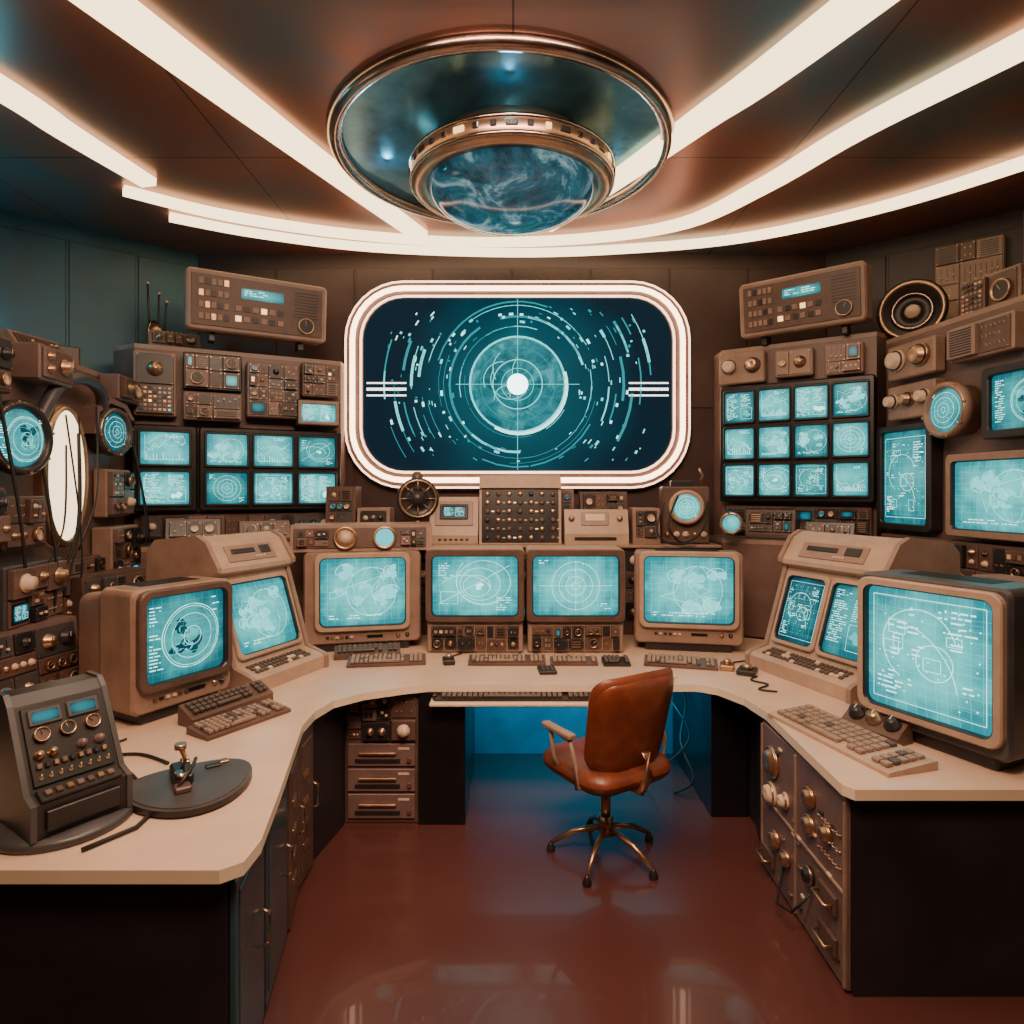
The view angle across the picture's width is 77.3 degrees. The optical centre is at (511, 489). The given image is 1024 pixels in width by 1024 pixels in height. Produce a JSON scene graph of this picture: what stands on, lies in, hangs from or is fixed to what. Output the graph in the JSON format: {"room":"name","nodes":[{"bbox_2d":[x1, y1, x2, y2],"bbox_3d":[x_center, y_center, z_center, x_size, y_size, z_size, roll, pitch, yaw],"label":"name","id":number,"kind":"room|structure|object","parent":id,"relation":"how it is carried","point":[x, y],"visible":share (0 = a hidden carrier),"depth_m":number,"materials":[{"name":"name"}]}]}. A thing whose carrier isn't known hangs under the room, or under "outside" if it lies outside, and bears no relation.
{"room":"control room","nodes":[
{"label":"control room","id":0,"kind":"room"},
{"bbox_2d":[0,209,197,373],"bbox_3d":[-3.129,-0.080,4.882,1.345,3.740,0.113,0,0,-42],"label":"wall","id":1,"kind":"structure","parent":0,"point":[63,284],"depth_m":4.76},
{"bbox_2d":[326,31,674,236],"bbox_3d":[-0.060,-1.946,3.690,1.933,0.829,1.933,0,0,0],"label":"ceiling light","id":2,"kind":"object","parent":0,"point":[497,133],"depth_m":3.26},
{"bbox_2d":[198,255,825,534],"bbox_3d":[0.000,-0.080,5.343,5.200,3.740,0.113,0,0,0],"label":"wall","id":3,"kind":"structure","parent":0,"point":[706,288],"depth_m":5.29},
{"bbox_2d":[344,280,690,490],"bbox_3d":[0.045,-0.855,5.216,2.840,1.720,0.137,0,0,0],"label":"display screen","id":4,"kind":"object","parent":3,"relation":"attached to","point":[587,383],"visible":1,"depth_m":5.18,"materials":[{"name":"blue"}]},
{"bbox_2d":[0,0,1023,254],"bbox_3d":[0.000,-1.950,2.100,8.400,0.001,7.800,0,0,0],"label":"ceiling","id":5,"kind":"structure","parent":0,"point":[295,56],"depth_m":3.31,"materials":[{"name":"brown metal"}]},
{"bbox_2d":[0,73,156,186],"bbox_3d":[-2.712,-1.928,2.303,0.972,0.045,3.457,0,0,0],"label":"ceiling light strip","id":6,"kind":"object","parent":5,"relation":"attached to","point":[13,96],"depth_m":3.41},
{"bbox_2d":[69,0,427,239],"bbox_3d":[-1.890,-1.928,1.820,2.508,0.045,6.112,0,0,0],"label":"ceiling light strip","id":7,"kind":"object","parent":5,"relation":"attached to","point":[130,20],"depth_m":3.06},
{"bbox_2d":[123,29,1023,246],"bbox_3d":[0.377,-1.928,2.992,5.807,0.045,4.073,0,0,0],"label":"ceiling light strip","id":8,"kind":"object","parent":5,"relation":"attached to","point":[1008,52],"depth_m":4.11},
{"bbox_2d":[169,155,1023,256],"bbox_3d":[0.554,-1.928,4.106,5.987,0.045,2.270,0,0,0],"label":"ceiling light strip","id":9,"kind":"object","parent":5,"relation":"attached to","point":[1016,165],"depth_m":4.85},
{"bbox_2d":[550,0,898,231],"bbox_3d":[1.647,-1.928,1.743,2.891,0.045,5.967,0,0,0],"label":"ceiling light strip","id":10,"kind":"object","parent":5,"relation":"attached to","point":[836,21],"depth_m":2.93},
{"bbox_2d":[263,754,1023,1023],"bbox_3d":[0.000,1.840,2.000,7.800,0.100,7.200,0,0,0],"label":"floor","id":11,"kind":"structure","parent":0,"point":[476,921],"depth_m":2.61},
{"bbox_2d":[0,341,134,562],"bbox_3d":[-2.904,0.525,3.400,1.192,2.530,2.200,0,0,0],"label":"equipment rack","id":12,"kind":"object","parent":11,"relation":"on","point":[77,396],"depth_m":3.42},
{"bbox_2d":[0,488,10,544],"bbox_3d":[-2.327,0.120,2.708,0.171,0.260,0.460,0,0,-7],"label":"control panel","id":13,"kind":"object","parent":12,"relation":"attached to","point":[5,521],"visible":1,"depth_m":2.89,"materials":[{"name":"brown metal"}]},
{"bbox_2d":[0,336,14,393],"bbox_3d":[-2.343,-0.580,2.756,0.153,0.260,0.500,0,0,-7],"label":"control panel","id":14,"kind":"object","parent":12,"relation":"attached to","point":[6,352],"visible":1,"depth_m":2.94,"materials":[{"name":"brown metal"}]},
{"bbox_2d":[0,394,29,623],"bbox_3d":[-2.296,0.066,2.962,0.066,1.339,0.238,0,0,0],"label":"cable","id":15,"kind":"object","parent":14,"relation":"hanging from","point":[3,421],"visible":0.75,"depth_m":2.93,"materials":[{"name":"rubber"}]},
{"bbox_2d":[0,496,45,551],"bbox_3d":[-2.415,0.160,3.160,0.115,0.260,0.340,0,0,-7],"label":"control panel","id":16,"kind":"object","parent":12,"relation":"attached to","point":[33,508],"visible":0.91,"depth_m":3.15,"materials":[{"name":"brown metal"}]},
{"bbox_2d":[0,329,61,350],"bbox_3d":[-2.889,-0.830,3.821,0.300,0.180,0.340,0,0,8],"label":"amplifier","id":17,"kind":"object","parent":12,"relation":"on","point":[14,336],"visible":0.34,"depth_m":3.72,"materials":[{"name":"brown metal"}]},
{"bbox_2d":[0,557,70,631],"bbox_3d":[-2.353,0.500,3.108,0.225,0.300,0.460,0,0,-7],"label":"breaker panel","id":18,"kind":"object","parent":12,"relation":"attached to","point":[38,582],"visible":1,"depth_m":3.04,"materials":[{"name":"brown metal"}]},
{"bbox_2d":[42,466,57,615],"bbox_3d":[-2.340,0.277,3.245,0.079,0.828,0.032,0,0,-8],"label":"cable","id":19,"kind":"object","parent":18,"relation":"attached to","point":[43,468],"visible":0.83,"depth_m":3.23,"materials":[{"name":"rubber"}]},
{"bbox_2d":[10,342,75,387],"bbox_3d":[-2.394,-0.640,3.304,0.193,0.180,0.300,0,0,-7],"label":"control panel","id":20,"kind":"object","parent":12,"relation":"attached to","point":[36,363],"visible":1,"depth_m":3.18,"materials":[{"name":"brown metal"}]},
{"bbox_2d":[33,404,88,546],"bbox_3d":[-2.485,-0.080,3.540,0.075,0.792,0.378,0,0,-1],"label":"wall lamp","id":21,"kind":"object","parent":12,"relation":"attached to","point":[55,467],"visible":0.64,"depth_m":3.51,"materials":[{"name":"white metal"}]},
{"bbox_2d":[37,372,109,419],"bbox_3d":[-2.451,-0.501,3.618,0.130,0.331,0.701,0,0,-7],"label":"duct","id":22,"kind":"object","parent":12,"relation":"attached to","point":[52,393],"visible":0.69,"depth_m":3.52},
{"bbox_2d":[66,433,80,565],"bbox_3d":[-2.360,0.086,3.446,0.064,0.806,0.271,0,0,-14],"label":"cable","id":23,"kind":"object","parent":12,"relation":"hanging from","point":[78,463],"visible":0.77,"depth_m":3.46,"materials":[{"name":"rubber"}]},
{"bbox_2d":[61,555,105,614],"bbox_3d":[-2.478,0.560,3.656,0.118,0.340,0.440,0,0,-7],"label":"breaker panel","id":24,"kind":"object","parent":12,"relation":"attached to","point":[91,563],"visible":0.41,"depth_m":3.63,"materials":[{"name":"brown metal"}]},
{"bbox_2d":[93,469,135,517],"bbox_3d":[-2.523,0.020,4.094,0.143,0.300,0.320,0,0,-7],"label":"control panel","id":25,"kind":"object","parent":12,"relation":"attached to","point":[115,498],"visible":1,"depth_m":3.97,"materials":[{"name":"brown metal"}]},
{"bbox_2d":[92,524,143,570],"bbox_3d":[-2.506,0.400,4.096,0.177,0.340,0.360,0,0,-7],"label":"control panel","id":26,"kind":"object","parent":12,"relation":"attached to","point":[119,544],"visible":0.78,"depth_m":3.97,"materials":[{"name":"brown metal"}]},
{"bbox_2d":[99,373,141,404],"bbox_3d":[-2.512,-0.650,4.156,0.181,0.160,0.300,0,0,-7],"label":"control panel","id":27,"kind":"object","parent":12,"relation":"attached to","point":[128,391],"visible":0.98,"depth_m":4.03,"materials":[{"name":"brown metal"}]},
{"bbox_2d":[113,343,346,543],"bbox_3d":[-2.100,0.385,4.855,1.480,2.810,0.830,0,0,0],"label":"equipment rack","id":28,"kind":"object","parent":11,"relation":"on","point":[123,354],"visible":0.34,"depth_m":4.64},
{"bbox_2d":[133,350,176,417],"bbox_3d":[-2.458,-0.730,4.409,0.260,0.440,0.166,0,0,-27],"label":"control panel","id":29,"kind":"object","parent":28,"relation":"attached to","point":[156,372],"visible":0.88,"depth_m":4.38,"materials":[{"name":"brown metal"}]},
{"bbox_2d":[132,424,196,511],"bbox_3d":[-2.412,-0.150,4.452,0.400,0.600,0.129,0,0,-27],"label":"monitors","id":30,"kind":"object","parent":28,"relation":"attached to","point":[166,454],"visible":0.98,"depth_m":4.41,"materials":[{"name":"teal"}]},
{"bbox_2d":[146,329,200,348],"bbox_3d":[-2.508,-1.090,4.743,0.340,0.140,0.238,0,0,-35],"label":"amplifier","id":31,"kind":"object","parent":28,"relation":"on","point":[154,337],"visible":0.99,"depth_m":4.66,"materials":[{"name":"brown metal"}]},
{"bbox_2d":[144,281,168,342],"bbox_3d":[-2.615,-1.278,4.700,0.148,0.515,0.147,0,0,-44],"label":"antenna","id":32,"kind":"object","parent":31,"relation":"on","point":[154,325],"visible":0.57,"depth_m":4.69,"materials":[{"name":"brown metal"}]},
{"bbox_2d":[183,391,241,423],"bbox_3d":[-2.131,-0.590,4.560,0.380,0.200,0.193,0,0,-27],"label":"control panel","id":33,"kind":"object","parent":28,"relation":"attached to","point":[197,406],"visible":1,"depth_m":4.51,"materials":[{"name":"brown metal"}]},
{"bbox_2d":[183,351,241,393],"bbox_3d":[-2.140,-0.840,4.578,0.380,0.260,0.153,0,0,-27],"label":"control panel","id":34,"kind":"object","parent":28,"relation":"attached to","point":[205,372],"visible":1,"depth_m":4.55,"materials":[{"name":"brown metal"}]},
{"bbox_2d":[141,512,325,538],"bbox_3d":[-1.970,0.255,4.687,1.300,0.170,0.113,0,0,-27],"label":"panel","id":35,"kind":"object","parent":28,"relation":"attached to","point":[228,521],"visible":0.43,"depth_m":4.64,"materials":[{"name":"brown metal"}]},
{"bbox_2d":[184,267,326,352],"bbox_3d":[-1.881,-1.312,4.731,0.960,0.494,0.271,0,0,-30],"label":"control panel","id":36,"kind":"object","parent":28,"relation":"on","point":[215,302],"visible":1,"depth_m":4.62,"materials":[{"name":"brown metal"}]},
{"bbox_2d":[199,426,340,510],"bbox_3d":[-1.784,-0.150,4.771,0.990,0.600,0.129,0,0,-27],"label":"monitors","id":37,"kind":"object","parent":28,"relation":"attached to","point":[241,469],"visible":0.96,"depth_m":4.70,"materials":[{"name":"teal"}]},
{"bbox_2d":[245,361,298,420],"bbox_3d":[-1.774,-0.730,4.742,0.360,0.400,0.192,0,0,-27],"label":"control panel","id":38,"kind":"object","parent":28,"relation":"attached to","point":[271,389],"visible":0.99,"depth_m":4.68,"materials":[{"name":"brown metal"}]},
{"bbox_2d":[293,399,339,428],"bbox_3d":[-1.492,-0.580,4.894,0.320,0.200,0.176,0,0,-27],"label":"display unit","id":39,"kind":"object","parent":28,"relation":"attached to","point":[310,413],"visible":1,"depth_m":4.83,"materials":[{"name":"teal"}]},
{"bbox_2d":[300,362,338,399],"bbox_3d":[-1.479,-0.840,4.934,0.280,0.260,0.117,0,0,-27],"label":"control panel","id":40,"kind":"object","parent":28,"relation":"attached to","point":[317,381],"visible":1,"depth_m":4.90,"materials":[{"name":"brown metal"}]},
{"bbox_2d":[345,693,418,821],"bbox_3d":[-0.700,1.440,3.807,0.400,0.700,0.866,0,0,0],"label":"drawer pedestal","id":41,"kind":"object","parent":11,"relation":"on","point":[382,734],"visible":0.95,"depth_m":3.43,"materials":[{"name":"brown metal"}]},
{"bbox_2d":[0,635,1023,1023],"bbox_3d":[0.070,1.360,3.175,5.340,0.859,2.850,0,0,0],"label":"desk","id":42,"kind":"object","parent":11,"relation":"on","point":[132,927],"depth_m":2.26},
{"bbox_2d":[0,615,78,690],"bbox_3d":[-2.285,0.839,3.011,0.228,0.400,0.500,0,0,10],"label":"control panel","id":43,"kind":"object","parent":42,"relation":"on","point":[46,650],"visible":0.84,"depth_m":3.03,"materials":[{"name":"brown metal"}]},
{"bbox_2d":[0,670,150,855],"bbox_3d":[-1.368,0.831,2.016,0.444,0.416,0.441,0,0,34],"label":"instrument","id":44,"kind":"object","parent":42,"relation":"on","point":[66,781],"visible":0.98,"depth_m":1.94,"materials":[{"name":"grey"}]},
{"bbox_2d":[66,567,145,640],"bbox_3d":[-2.326,0.759,3.732,0.227,0.560,0.500,0,0,10],"label":"control panel","id":45,"kind":"object","parent":42,"relation":"on","point":[93,581],"visible":0.06,"depth_m":3.60,"materials":[{"name":"brown metal"}]},
{"bbox_2d":[79,576,232,724],"bbox_3d":[-1.735,0.738,3.094,0.553,0.602,0.500,0,0,28],"label":"monitor","id":46,"kind":"object","parent":42,"relation":"on","point":[159,646],"visible":0.97,"depth_m":2.91,"materials":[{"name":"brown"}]},
{"bbox_2d":[132,741,251,817],"bbox_3d":[-1.099,0.965,2.198,0.410,0.148,0.380,0,0,-35],"label":"joystick","id":47,"kind":"object","parent":42,"relation":"on","point":[185,789],"visible":0.91,"depth_m":2.17,"materials":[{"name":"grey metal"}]},
{"bbox_2d":[137,540,306,619],"bbox_3d":[-1.953,0.703,4.536,1.271,0.665,0.282,0,0,-28],"label":"console shelf","id":48,"kind":"object","parent":42,"relation":"on","point":[297,568],"visible":0.14,"depth_m":4.60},
{"bbox_2d":[165,519,219,538],"bbox_3d":[-2.240,0.285,4.499,0.340,0.160,0.222,0,0,-27],"label":"radio","id":49,"kind":"object","parent":48,"relation":"on","point":[175,528],"visible":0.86,"depth_m":4.43,"materials":[{"name":"brown metal"}]},
{"bbox_2d":[238,520,289,539],"bbox_3d":[-1.822,0.295,4.703,0.340,0.140,0.214,0,0,-27],"label":"radio","id":50,"kind":"object","parent":48,"relation":"on","point":[282,526],"visible":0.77,"depth_m":4.65,"materials":[{"name":"brown metal"}]},
{"bbox_2d":[178,679,272,726],"bbox_3d":[-1.330,0.992,3.000,0.100,0.094,0.440,0,0,28],"label":"keyboard","id":51,"kind":"object","parent":42,"relation":"on","point":[191,712],"visible":1,"depth_m":2.95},
{"bbox_2d":[146,529,328,690],"bbox_3d":[-1.549,0.640,3.641,0.777,0.798,0.588,0,0,22],"label":"terminal","id":52,"kind":"object","parent":42,"relation":"on","point":[271,645],"visible":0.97,"depth_m":3.51,"materials":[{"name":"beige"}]},
{"bbox_2d":[186,699,290,741],"bbox_3d":[-1.210,1.016,2.860,0.150,0.046,0.420,0,0,32],"label":"keyboard","id":53,"kind":"object","parent":42,"relation":"on","point":[221,725],"visible":1,"depth_m":2.81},
{"bbox_2d":[229,846,271,1023],"bbox_3d":[-0.798,1.440,1.982,0.058,0.660,0.340,0,0,-9],"label":"door","id":54,"kind":"structure","parent":42,"relation":"attached to","point":[246,892],"depth_m":1.92,"materials":[{"name":"wood"}]},
{"bbox_2d":[266,782,293,1007],"bbox_3d":[-0.855,1.440,2.358,0.058,0.660,0.360,0,0,-9],"label":"door","id":55,"kind":"structure","parent":42,"relation":"attached to","point":[276,840],"depth_m":2.32,"materials":[{"name":"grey metal"}]},
{"bbox_2d":[287,749,305,929],"bbox_3d":[-0.907,1.440,2.698,0.058,0.660,0.250,0,0,-11],"label":"door","id":56,"kind":"structure","parent":42,"relation":"attached to","point":[292,781],"depth_m":2.61,"materials":[{"name":"brown metal"}]},
{"bbox_2d":[298,724,318,887],"bbox_3d":[-0.934,1.440,2.940,0.058,0.660,0.200,0,0,0],"label":"door","id":57,"kind":"structure","parent":42,"relation":"attached to","point":[305,748],"depth_m":2.91,"materials":[{"name":"brown metal"}]},
{"bbox_2d":[304,550,420,651],"bbox_3d":[-1.000,0.718,4.319,0.740,0.642,0.453,0,0,-12],"label":"monitor","id":58,"kind":"object","parent":42,"relation":"on","point":[351,597],"visible":0.94,"depth_m":4.12,"materials":[{"name":"teal"}]},
{"bbox_2d":[290,522,431,551],"bbox_3d":[-1.001,0.312,4.303,0.900,0.170,0.383,0,0,-12],"label":"control panel","id":59,"kind":"object","parent":58,"relation":"on","point":[350,536],"visible":1,"depth_m":4.16,"materials":[{"name":"brown metal"}]},
{"bbox_2d":[334,642,399,659],"bbox_3d":[-0.900,1.002,3.990,0.400,0.074,0.100,0,0,-12],"label":"keyboard","id":60,"kind":"object","parent":42,"relation":"on","point":[341,652],"visible":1,"depth_m":3.97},
{"bbox_2d":[346,652,425,667],"bbox_3d":[-0.750,1.016,3.840,0.460,0.046,0.150,0,0,-8],"label":"keyboard","id":61,"kind":"object","parent":42,"relation":"on","point":[381,660],"visible":1,"depth_m":3.80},
{"bbox_2d":[426,545,523,651],"bbox_3d":[-0.235,0.707,4.267,0.625,0.655,0.465,0,0,0],"label":"monitor","id":62,"kind":"object","parent":42,"relation":"on","point":[475,593],"visible":1,"depth_m":4.07,"materials":[{"name":"glass"}]},
{"bbox_2d":[468,653,545,665],"bbox_3d":[-0.030,1.016,3.850,0.460,0.045,0.140,0,0,0],"label":"keyboard","id":63,"kind":"object","parent":42,"relation":"on","point":[499,659],"visible":1,"depth_m":3.81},
{"bbox_2d":[434,692,589,700],"bbox_3d":[0.030,1.090,3.420,0.880,0.035,0.130,0,0,0],"label":"keyboard","id":64,"kind":"object","parent":42,"relation":"on","point":[466,696],"visible":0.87,"depth_m":3.37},
{"bbox_2d":[550,655,597,665],"bbox_3d":[0.370,1.016,3.830,0.280,0.045,0.100,0,0,0],"label":"keyboard","id":65,"kind":"object","parent":42,"relation":"on","point":[569,660],"visible":1,"depth_m":3.79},
{"bbox_2d":[526,545,624,651],"bbox_3d":[0.405,0.707,4.263,0.625,0.655,0.473,0,0,0],"label":"monitor","id":66,"kind":"object","parent":42,"relation":"on","point":[575,594],"visible":1,"depth_m":4.07,"materials":[{"name":"glass"}]},
{"bbox_2d":[644,653,717,670],"bbox_3d":[1.000,1.016,3.800,0.420,0.046,0.150,0,0,14],"label":"keyboard","id":67,"kind":"object","parent":42,"relation":"on","point":[685,662],"visible":1,"depth_m":3.77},
{"bbox_2d":[634,548,743,652],"bbox_3d":[1.164,0.717,4.291,0.680,0.645,0.453,0,0,10],"label":"monitor","id":68,"kind":"object","parent":42,"relation":"on","point":[685,599],"visible":1,"depth_m":4.09,"materials":[{"name":"teal"}]},
{"bbox_2d":[709,535,786,637],"bbox_3d":[1.925,0.693,4.561,1.146,0.685,0.374,0,0,36],"label":"console shelf","id":69,"kind":"object","parent":42,"relation":"on","point":[762,568],"visible":0.32,"depth_m":4.50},
{"bbox_2d":[745,509,800,538],"bbox_3d":[1.900,0.245,4.668,0.340,0.200,0.231,0,0,36],"label":"radio","id":70,"kind":"object","parent":69,"relation":"on","point":[760,523],"visible":0.99,"depth_m":4.60,"materials":[{"name":"brown metal"}]},
{"bbox_2d":[806,521,857,534],"bbox_3d":[2.221,0.285,4.451,0.300,0.120,0.226,0,0,36],"label":"radio","id":71,"kind":"object","parent":69,"relation":"on","point":[833,527],"visible":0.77,"depth_m":4.38,"materials":[{"name":"brown metal"}]},
{"bbox_2d":[755,721,850,990],"bbox_3d":[1.156,1.440,2.660,0.106,0.680,0.782,0,0,1],"label":"panel","id":72,"kind":"object","parent":42,"relation":"attached to","point":[805,849],"visible":1,"depth_m":2.54,"materials":[{"name":"brown metal"}]},
{"bbox_2d":[745,529,960,704],"bbox_3d":[1.874,0.640,3.579,0.777,0.798,0.748,0,0,-20],"label":"terminal","id":73,"kind":"object","parent":42,"relation":"on","point":[810,641],"visible":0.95,"depth_m":3.48,"materials":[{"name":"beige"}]},
{"bbox_2d":[768,704,937,777],"bbox_3d":[1.380,1.016,2.660,0.230,0.046,0.660,0,0,-16],"label":"keyboard","id":74,"kind":"object","parent":42,"relation":"on","point":[883,755],"visible":1,"depth_m":2.56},
{"bbox_2d":[857,569,1023,770],"bbox_3d":[1.894,0.698,2.669,0.583,0.682,0.600,0,0,-25],"label":"monitor","id":75,"kind":"object","parent":42,"relation":"on","point":[941,654],"visible":0.98,"depth_m":2.48,"materials":[{"name":"teal"}]},
{"bbox_2d":[418,541,721,634],"bbox_3d":[0.030,1.087,4.793,2.940,1.385,0.475,0,0,0],"label":"console shelf","id":76,"kind":"object","parent":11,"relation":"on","point":[628,623],"visible":0.02,"depth_m":4.61,"materials":[{"name":"brown metal"}]},
{"bbox_2d":[325,486,360,522],"bbox_3d":[-1.260,0.184,4.778,0.220,0.420,0.224,0,0,0],"label":"radio","id":77,"kind":"object","parent":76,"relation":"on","point":[342,502],"visible":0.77,"depth_m":4.70,"materials":[{"name":"brown metal"}]},
{"bbox_2d":[357,508,393,521],"bbox_3d":[-1.020,0.264,4.774,0.240,0.260,0.232,0,0,0],"label":"radio","id":78,"kind":"object","parent":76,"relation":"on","point":[363,514],"visible":0.41,"depth_m":4.71,"materials":[{"name":"brown metal"}]},
{"bbox_2d":[396,472,438,521],"bbox_3d":[-0.701,0.129,4.745,0.310,0.530,0.190,0,0,-15],"label":"fan","id":79,"kind":"object","parent":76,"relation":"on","point":[417,498],"visible":0.91,"depth_m":4.71,"materials":[{"name":"brown metal"}]},
{"bbox_2d":[430,497,478,543],"bbox_3d":[-0.430,0.224,4.816,0.360,0.340,0.247,0,0,0],"label":"printer","id":80,"kind":"object","parent":76,"relation":"on","point":[455,520],"visible":0.98,"depth_m":4.72,"materials":[{"name":"beige plastic"}]},
{"bbox_2d":[479,474,560,543],"bbox_3d":[0.060,0.134,4.800,0.600,0.520,0.320,0,0,0],"label":"switchboard","id":81,"kind":"object","parent":76,"relation":"on","point":[513,508],"visible":1,"depth_m":4.68,"materials":[{"name":"brown metal"}]},
{"bbox_2d":[562,509,628,544],"bbox_3d":[0.610,0.269,4.715,0.460,0.250,0.249,0,0,0],"label":"printer","id":82,"kind":"object","parent":76,"relation":"on","point":[579,526],"visible":1,"depth_m":4.61,"materials":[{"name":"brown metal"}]},
{"bbox_2d":[578,492,626,509],"bbox_3d":[0.700,0.204,4.925,0.360,0.380,0.191,0,0,0],"label":"radio","id":83,"kind":"object","parent":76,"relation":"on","point":[586,500],"visible":0.42,"depth_m":4.88,"materials":[{"name":"brown metal"}]},
{"bbox_2d":[628,508,659,543],"bbox_3d":[0.980,0.264,4.736,0.200,0.260,0.247,0,0,0],"label":"radio","id":84,"kind":"object","parent":76,"relation":"on","point":[642,522],"visible":0.94,"depth_m":4.66,"materials":[{"name":"brown metal"}]},
{"bbox_2d":[659,468,708,543],"bbox_3d":[1.283,0.117,4.774,0.340,0.554,0.330,0,0,8],"label":"oscilloscope","id":85,"kind":"object","parent":76,"relation":"on","point":[687,518],"visible":0.96,"depth_m":4.67,"materials":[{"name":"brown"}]},
{"bbox_2d":[719,512,742,534],"bbox_3d":[1.528,0.230,4.459,0.155,0.154,0.130,0,0,20],"label":"gauge","id":86,"kind":"object","parent":76,"relation":"on","point":[731,523],"visible":1,"depth_m":4.41,"materials":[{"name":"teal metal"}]},
{"bbox_2d":[542,667,673,887],"bbox_3d":[0.472,1.315,3.120,0.605,0.950,0.590,0,0,-32],"label":"office chair","id":87,"kind":"object","parent":11,"relation":"on","point":[618,752],"visible":1,"depth_m":2.90,"materials":[{"name":"leather"}]},
{"bbox_2d":[714,331,890,639],"bbox_3d":[2.280,0.345,4.855,1.240,2.890,0.830,0,0,0],"label":"equipment rack","id":88,"kind":"object","parent":11,"relation":"on","point":[875,342],"visible":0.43,"depth_m":4.68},
{"bbox_2d":[719,350,766,386],"bbox_3d":[1.749,-0.930,4.879,0.340,0.240,0.145,0,0,35],"label":"panel","id":89,"kind":"object","parent":88,"relation":"attached to","point":[750,367],"visible":1,"depth_m":4.86,"materials":[{"name":"brown metal"}]},
{"bbox_2d":[775,347,814,378],"bbox_3d":[2.059,-0.930,4.676,0.260,0.200,0.122,0,0,35],"label":"switch box","id":90,"kind":"object","parent":88,"relation":"attached to","point":[800,362],"visible":1,"depth_m":4.66,"materials":[{"name":"brown metal"}]},
{"bbox_2d":[720,374,876,502],"bbox_3d":[2.056,-0.350,4.672,1.050,0.880,0.129,0,0,35],"label":"monitors","id":91,"kind":"object","parent":88,"relation":"attached to","point":[812,440],"visible":1,"depth_m":4.60,"materials":[{"name":"teal"}]},
{"bbox_2d":[725,505,872,535],"bbox_3d":[2.061,0.220,4.679,1.000,0.200,0.114,0,0,35],"label":"switch box","id":92,"kind":"object","parent":88,"relation":"attached to","point":[863,516],"visible":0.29,"depth_m":4.54,"materials":[{"name":"brown metal"}]},
{"bbox_2d":[739,261,872,345],"bbox_3d":[2.117,-1.331,4.656,0.860,0.472,0.249,0,0,40],"label":"control panel","id":93,"kind":"object","parent":88,"relation":"on","point":[837,296],"visible":0.98,"depth_m":4.54,"materials":[{"name":"brown metal"}]},
{"bbox_2d":[825,341,864,376],"bbox_3d":[2.329,-0.920,4.486,0.240,0.220,0.124,0,0,35],"label":"switch box","id":94,"kind":"object","parent":88,"relation":"attached to","point":[848,358],"visible":1,"depth_m":4.46,"materials":[{"name":"brown metal"}]},
{"bbox_2d":[886,295,1023,545],"bbox_3d":[2.975,0.385,3.550,1.050,2.810,2.100,0,0,0],"label":"equipment rack","id":95,"kind":"object","parent":11,"relation":"on","point":[969,373],"depth_m":3.67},
{"bbox_2d":[877,421,941,532],"bbox_3d":[2.531,-0.080,4.097,0.080,0.680,0.480,0,0,-7],"label":"wall monitor","id":96,"kind":"object","parent":95,"relation":"attached to","point":[909,458],"visible":0.98,"depth_m":4.04,"materials":[{"name":"teal"}]},
{"bbox_2d":[876,279,948,338],"bbox_3d":[2.791,-1.238,4.457,0.430,0.435,0.144,0,0,40],"label":"loudspeaker","id":97,"kind":"object","parent":95,"relation":"on","point":[911,305],"visible":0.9,"depth_m":4.44,"materials":[{"name":"brown metal"}]},
{"bbox_2d":[883,378,944,421],"bbox_3d":[2.507,-0.560,4.024,0.145,0.220,0.400,0,0,-7],"label":"panel","id":98,"kind":"object","parent":95,"relation":"attached to","point":[904,402],"visible":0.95,"depth_m":4.01,"materials":[{"name":"brown metal"}]},
{"bbox_2d":[884,335,944,381],"bbox_3d":[2.507,-0.820,4.024,0.145,0.220,0.400,0,0,-7],"label":"panel","id":99,"kind":"object","parent":95,"relation":"attached to","point":[925,356],"visible":1,"depth_m":3.92,"materials":[{"name":"brown metal"}]},
{"bbox_2d":[945,450,1023,541],"bbox_3d":[2.589,0.030,3.308,0.150,0.460,0.720,0,0,-7],"label":"wall monitor","id":100,"kind":"object","parent":95,"relation":"attached to","point":[984,491],"visible":1,"depth_m":3.40,"materials":[{"name":"teal"}]},
{"bbox_2d":[947,310,1023,363],"bbox_3d":[2.584,-0.830,3.509,0.113,0.200,0.420,0,0,-7],"label":"control panel","id":101,"kind":"object","parent":95,"relation":"attached to","point":[1003,333],"visible":1,"depth_m":3.45,"materials":[{"name":"brown metal"}]},
{"bbox_2d":[952,541,1023,576],"bbox_3d":[2.587,0.440,3.208,0.177,0.300,0.900,0,0,-7],"label":"control panel","id":102,"kind":"object","parent":95,"relation":"attached to","point":[976,557],"visible":0.53,"depth_m":3.39,"materials":[{"name":"brown metal"}]},
{"bbox_2d":[960,263,1023,315],"bbox_3d":[2.866,-1.140,3.745,0.237,0.240,0.380,0,0,-9],"label":"control panel","id":103,"kind":"object","parent":95,"relation":"on","point":[1008,283],"visible":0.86,"depth_m":3.69,"materials":[{"name":"brown metal"}]},
{"bbox_2d":[981,360,1023,439],"bbox_3d":[2.617,-0.460,3.201,0.120,0.380,0.520,0,0,-7],"label":"wall monitor","id":104,"kind":"object","parent":95,"relation":"attached to","point":[1002,386],"visible":1,"depth_m":3.33,"materials":[{"name":"teal"}]},
{"bbox_2d":[826,209,1023,337],"bbox_3d":[3.129,-0.080,4.882,1.345,3.740,0.113,0,0,42],"label":"wall","id":105,"kind":"structure","parent":0,"point":[892,262],"depth_m":4.88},
{"bbox_2d":[934,233,1006,320],"bbox_3d":[3.267,-1.470,4.576,0.420,0.620,0.153,0,0,42],"label":"wall control panel","id":106,"kind":"object","parent":105,"relation":"attached to","point":[956,264],"visible":0.47,"depth_m":4.57,"materials":[{"name":"brown metal"}]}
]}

